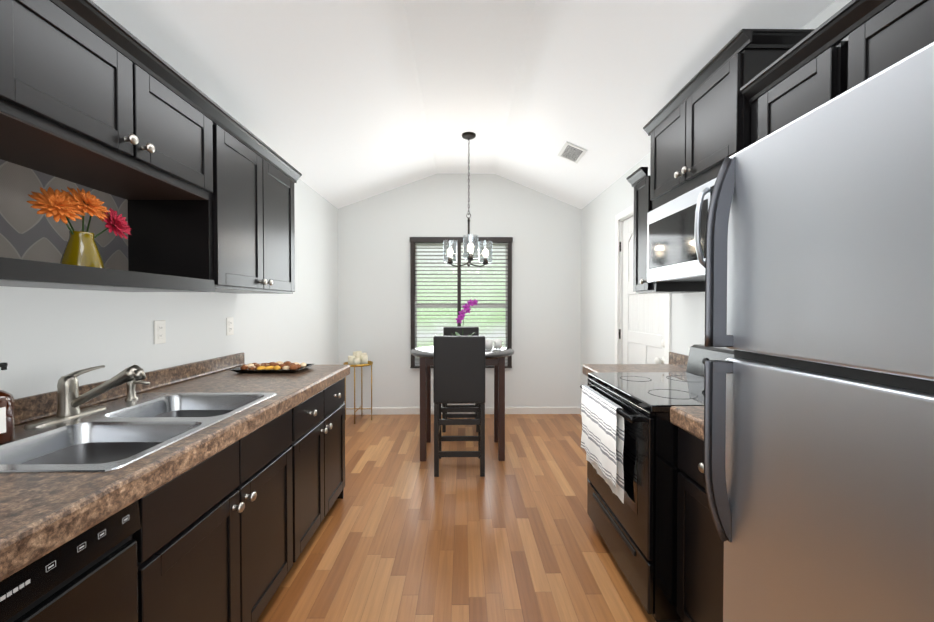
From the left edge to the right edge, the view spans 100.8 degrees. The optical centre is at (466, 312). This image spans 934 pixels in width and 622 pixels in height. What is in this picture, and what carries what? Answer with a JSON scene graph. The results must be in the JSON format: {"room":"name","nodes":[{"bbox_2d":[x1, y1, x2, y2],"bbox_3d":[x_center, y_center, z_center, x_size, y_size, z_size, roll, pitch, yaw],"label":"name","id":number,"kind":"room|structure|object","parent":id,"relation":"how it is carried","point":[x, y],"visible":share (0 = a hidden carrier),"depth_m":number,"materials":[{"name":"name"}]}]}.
{"room":"kitchen","nodes":[
{"label":"kitchen","id":0,"kind":"room"},
{"bbox_2d":[0,179,338,398],"bbox_3d":[-1.590,0.009,1.443,0.120,2.560,6.740,0,1,-1],"label":"wall","id":1,"kind":"structure","parent":0,"point":[49,337],"depth_m":2.03,"materials":[{"name":"white paint"}]},
{"bbox_2d":[0,0,219,203],"bbox_3d":[-1.332,-0.716,1.310,0.387,0.422,0.880,0,1,-1],"label":"upper cabinet","id":2,"kind":"object","parent":1,"relation":"attached to","point":[189,181],"depth_m":1.24,"materials":[{"name":"black wood"}]},
{"bbox_2d":[26,187,130,267],"bbox_3d":[-1.313,-0.269,1.324,0.136,0.307,0.292,0,1,-1],"label":"vase","id":3,"kind":"object","parent":2,"relation":"in","point":[81,248],"visible":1,"depth_m":1.29,"materials":[{"name":"green glass"}]},
{"bbox_2d":[154,320,165,343],"bbox_3d":[-1.530,0.097,1.925,0.008,0.116,0.072,0,1,-1],"label":"electrical outlet","id":4,"kind":"object","parent":1,"relation":"attached to","point":[159,331],"visible":1,"depth_m":1.92,"materials":[{"name":"white plastic"}]},
{"bbox_2d":[120,108,299,293],"bbox_3d":[-1.341,-0.530,2.164,0.387,0.817,0.858,0,1,-1],"label":"upper cabinet","id":5,"kind":"object","parent":1,"relation":"attached to","point":[244,243],"depth_m":1.86,"materials":[{"name":"black wood"}]},
{"bbox_2d":[226,317,233,335],"bbox_3d":[-1.536,0.089,2.505,0.008,0.116,0.072,0,1,-1],"label":"electrical outlet","id":6,"kind":"object","parent":1,"relation":"attached to","point":[229,326],"visible":1,"depth_m":2.50,"materials":[{"name":"white plastic"}]},
{"bbox_2d":[256,414,655,621],"bbox_3d":[-0.050,1.339,1.479,3.200,0.100,6.740,0,1,-1],"label":"floor","id":7,"kind":"structure","parent":0,"point":[402,533],"depth_m":2.17,"materials":[{"name":"laminate"}]},
{"bbox_2d":[0,473,171,621],"bbox_3d":[-1.135,0.877,0.646,0.666,0.848,0.752,0,1,-1],"label":"base cabinet","id":8,"kind":"object","parent":7,"relation":"on","point":[115,565],"depth_m":0.86,"materials":[{"name":"black wood"}]},
{"bbox_2d":[0,500,140,621],"bbox_3d":[-1.132,0.877,0.645,0.672,0.848,0.610,0,1,-1],"label":"dishwasher","id":9,"kind":"object","parent":8,"relation":"in","point":[94,575],"depth_m":0.82,"materials":[{"name":"black metal"}]},
{"bbox_2d":[136,397,303,621],"bbox_3d":[-1.171,0.864,1.421,0.712,0.851,0.937,0,1,-1],"label":"base cabinet","id":10,"kind":"object","parent":7,"relation":"on","point":[210,490],"depth_m":1.38,"materials":[{"name":"black wood"}]},
{"bbox_2d":[0,365,347,568],"bbox_3d":[-1.155,0.411,1.123,0.698,0.063,3.040,0,1,-1],"label":"countertop","id":11,"kind":"structure","parent":10,"relation":"on","point":[35,508],"depth_m":0.90,"materials":[{"name":"brown stone"}]},
{"bbox_2d":[0,362,14,443],"bbox_3d":[-1.370,0.261,1.099,0.109,0.225,0.108,0,1,-1],"label":"soap bottle","id":12,"kind":"object","parent":11,"relation":"on","point":[7,416],"visible":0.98,"depth_m":1.11,"materials":[{"name":"brown glass"}]},
{"bbox_2d":[16,365,151,428],"bbox_3d":[-1.298,0.279,1.370,0.292,0.185,0.260,0,1,-1],"label":"faucet","id":13,"kind":"object","parent":11,"relation":"on","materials":[{"name":"silver metal"}]},
{"bbox_2d":[0,389,279,472],"bbox_3d":[-1.165,0.467,1.344,0.623,0.190,0.846,0,1,-1],"label":"sink","id":14,"kind":"object","parent":11,"relation":"in","point":[105,440],"depth_m":1.31,"materials":[{"name":"silver metal"}]},
{"bbox_2d":[230,361,313,372],"bbox_3d":[-1.200,0.335,2.402,0.420,0.047,0.250,0,1,-1],"label":"tray","id":15,"kind":"object","parent":11,"relation":"on","point":[281,367],"visible":1,"depth_m":2.32,"materials":[{"name":"black"}]},
{"bbox_2d":[304,373,347,547],"bbox_3d":[-1.179,0.853,2.196,0.712,0.851,0.892,0,1,-1],"label":"base cabinet","id":16,"kind":"object","parent":7,"relation":"on","point":[324,408],"depth_m":2.20,"materials":[{"name":"black wood"}]},
{"bbox_2d":[343,361,372,423],"bbox_3d":[-1.257,0.912,4.470,0.330,0.667,0.330,0,1,-1],"label":"side table","id":17,"kind":"object","parent":7,"relation":"on","point":[370,363],"visible":0.65,"depth_m":4.46,"materials":[{"name":"brown metal"}]},
{"bbox_2d":[348,351,367,364],"bbox_3d":[-1.257,0.524,4.467,0.226,0.150,0.200,0,1,-1],"label":"candles","id":18,"kind":"object","parent":17,"relation":"on","point":[358,357],"visible":0.9,"depth_m":4.42,"materials":[{"name":"beige wax"}]},
{"bbox_2d":[433,336,484,476],"bbox_3d":[-0.060,0.722,3.162,0.400,1.085,0.405,0,1,-1],"label":"bar stool","id":19,"kind":"object","parent":7,"relation":"on","point":[458,369],"visible":1,"depth_m":2.96,"materials":[{"name":"grey leather"}]},
{"bbox_2d":[442,327,478,431],"bbox_3d":[-0.065,0.706,4.223,0.400,1.085,0.405,0,1,-1],"label":"bar stool","id":20,"kind":"object","parent":7,"relation":"on","point":[448,331],"visible":0.1,"depth_m":4.34,"materials":[{"name":"black wood"}]},
{"bbox_2d":[410,346,513,460],"bbox_3d":[-0.042,0.799,3.521,0.940,0.920,0.940,0,1,-1],"label":"dining table","id":21,"kind":"object","parent":7,"relation":"on","point":[495,358],"visible":0.69,"depth_m":3.28,"materials":[{"name":"black wood"}]},
{"bbox_2d":[451,299,477,335],"bbox_3d":[-0.022,0.106,3.541,0.245,0.461,0.203,0,1,-1],"label":"orchid plant","id":22,"kind":"object","parent":21,"relation":"on","point":[462,313],"visible":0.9,"depth_m":3.51,"materials":[{"name":"purple plant"}]},
{"bbox_2d":[485,339,504,348],"bbox_3d":[0.257,0.294,3.603,0.200,0.085,0.079,0,1,-26],"label":"mugs","id":23,"kind":"object","parent":21,"relation":"on","point":[490,343],"visible":0.94,"depth_m":3.58,"materials":[{"name":"white ceramic"}]},
{"bbox_2d":[583,372,674,480],"bbox_3d":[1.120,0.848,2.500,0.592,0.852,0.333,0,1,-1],"label":"base cabinet","id":24,"kind":"object","parent":7,"relation":"on","point":[672,409],"depth_m":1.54,"materials":[{"name":"black"}]},
{"bbox_2d":[583,364,686,372],"bbox_3d":[1.108,0.390,2.497,0.578,0.064,0.341,0,1,-1],"label":"countertop","id":25,"kind":"structure","parent":24,"relation":"on","point":[593,368],"depth_m":2.51,"materials":[{"name":"stone"}]},
{"bbox_2d":[580,344,733,621],"bbox_3d":[1.040,0.739,1.940,0.744,1.085,0.779,0,1,-1],"label":"range","id":26,"kind":"object","parent":7,"relation":"on","point":[637,530],"visible":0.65,"depth_m":1.65,"materials":[{"name":"black metal"}]},
{"bbox_2d":[581,385,623,503],"bbox_3d":[0.679,0.636,1.976,0.048,0.430,0.512,0,1,-1],"label":"towel","id":27,"kind":"object","parent":26,"relation":"hanging from","point":[602,440],"visible":0.98,"depth_m":1.87,"materials":[{"name":"white fabric"}]},
{"bbox_2d":[671,416,723,621],"bbox_3d":[1.132,0.865,1.343,0.592,0.852,0.416,0,1,-1],"label":"base cabinet","id":28,"kind":"object","parent":7,"relation":"on","point":[700,559],"depth_m":1.42,"materials":[{"name":"black wood"}]},
{"bbox_2d":[675,406,703,435],"bbox_3d":[1.120,0.407,1.336,0.578,0.064,0.416,0,1,-1],"label":"countertop","id":29,"kind":"structure","parent":28,"relation":"on","point":[693,416],"depth_m":1.43,"materials":[{"name":"brown stone"}]},
{"bbox_2d":[704,42,933,621],"bbox_3d":[0.985,0.455,0.612,0.764,1.692,0.780,0,1,-1],"label":"refrigerator","id":30,"kind":"object","parent":7,"relation":"on","point":[819,396],"visible":1,"depth_m":0.71,"materials":[{"name":"silver metal"}]},
{"bbox_2d":[338,173,580,406],"bbox_3d":[-0.086,-0.339,4.765,2.960,3.160,0.120,0,1,-1],"label":"wall","id":31,"kind":"structure","parent":0,"point":[376,232],"depth_m":4.70,"materials":[{"name":"white paint"}]},
{"bbox_2d":[415,243,507,360],"bbox_3d":[-0.071,-0.132,4.780,1.189,1.464,0.065,0,1,-1],"label":"window","id":32,"kind":"structure","parent":31,"relation":"in","point":[505,320],"depth_m":4.77,"materials":[{"name":"glass"}]},
{"bbox_2d":[410,237,512,367],"bbox_3d":[-0.070,-0.119,4.668,1.240,1.578,0.076,0,1,-1],"label":"window frame","id":33,"kind":"structure","parent":32,"relation":"attached to","point":[459,240],"depth_m":4.65,"materials":[{"name":"grey wood"}]},
{"bbox_2d":[346,407,578,414],"bbox_3d":[-0.085,1.199,4.720,2.960,0.085,0.014,0,1,-1],"label":"baseboard","id":34,"kind":"structure","parent":31,"relation":"attached to","point":[488,410],"depth_m":4.71,"materials":[{"name":"white wood"}]},
{"bbox_2d":[91,0,834,208],"bbox_3d":[-0.050,-1.527,1.437,3.200,0.729,6.740,0,1,-1],"label":"ceiling","id":35,"kind":"structure","parent":0,"point":[339,103],"depth_m":2.41,"materials":[{"name":"white paint"}]},
{"bbox_2d":[443,132,491,266],"bbox_3d":[0.010,-1.052,3.601,0.480,1.239,0.445,0,1,-1],"label":"pendant chandelier","id":36,"kind":"object","parent":35,"relation":"hanging from","point":[468,136],"visible":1,"depth_m":3.67,"materials":[{"name":"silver metal"}]},
{"bbox_2d":[557,141,587,163],"bbox_3d":[0.937,-1.425,3.450,0.187,0.081,0.300,0,1,-1],"label":"ceiling vent","id":37,"kind":"object","parent":35,"relation":"in","point":[572,152],"visible":1,"depth_m":3.43,"materials":[{"name":"white metal"}]},
{"bbox_2d":[581,0,851,399],"bbox_3d":[1.490,0.009,1.476,0.120,2.560,6.740,0,1,-1],"label":"wall","id":38,"kind":"structure","parent":0,"point":[599,212],"depth_m":3.86,"materials":[{"name":"white paint"}]},
{"bbox_2d":[615,205,670,363],"bbox_3d":[1.450,0.179,3.159,0.163,2.170,0.960,0,1,-1],"label":"entry door","id":39,"kind":"structure","parent":38,"relation":"in","point":[642,328],"depth_m":3.35,"materials":[{"name":"white wood"}]},
{"bbox_2d":[634,164,721,283],"bbox_3d":[1.208,-0.380,1.900,0.419,0.400,0.728,0,1,-1],"label":"microwave","id":40,"kind":"object","parent":38,"relation":"attached to","point":[670,230],"depth_m":1.98,"materials":[{"name":"silver metal"}]},
{"bbox_2d":[642,29,805,203],"bbox_3d":[1.239,-0.839,1.894,0.367,0.511,0.736,0,1,-1],"label":"upper cabinet","id":41,"kind":"object","parent":38,"relation":"attached to","point":[741,89],"depth_m":1.71,"materials":[{"name":"black wood"}]},
{"bbox_2d":[742,15,833,148],"bbox_3d":[1.265,-0.495,1.329,0.327,0.770,0.395,0,1,-1],"label":"upper cabinet","id":42,"kind":"object","parent":38,"relation":"attached to","point":[797,82],"depth_m":1.31,"materials":[{"name":"black wood"}]},
{"bbox_2d":[834,0,933,97],"bbox_3d":[1.270,-0.669,0.918,0.327,0.410,0.423,0,1,-1],"label":"upper cabinet","id":43,"kind":"object","parent":38,"relation":"attached to","point":[880,33],"depth_m":1.05,"materials":[{"name":"black wood"}]},
{"label":"outside","id":44,"kind":"structure","parent":0,"visible":0},
{"bbox_2d":[417,247,504,347],"bbox_3d":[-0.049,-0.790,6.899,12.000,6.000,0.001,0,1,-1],"label":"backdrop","id":45,"kind":"structure","parent":44,"point":[432,331],"depth_m":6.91,"materials":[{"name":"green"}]}
]}

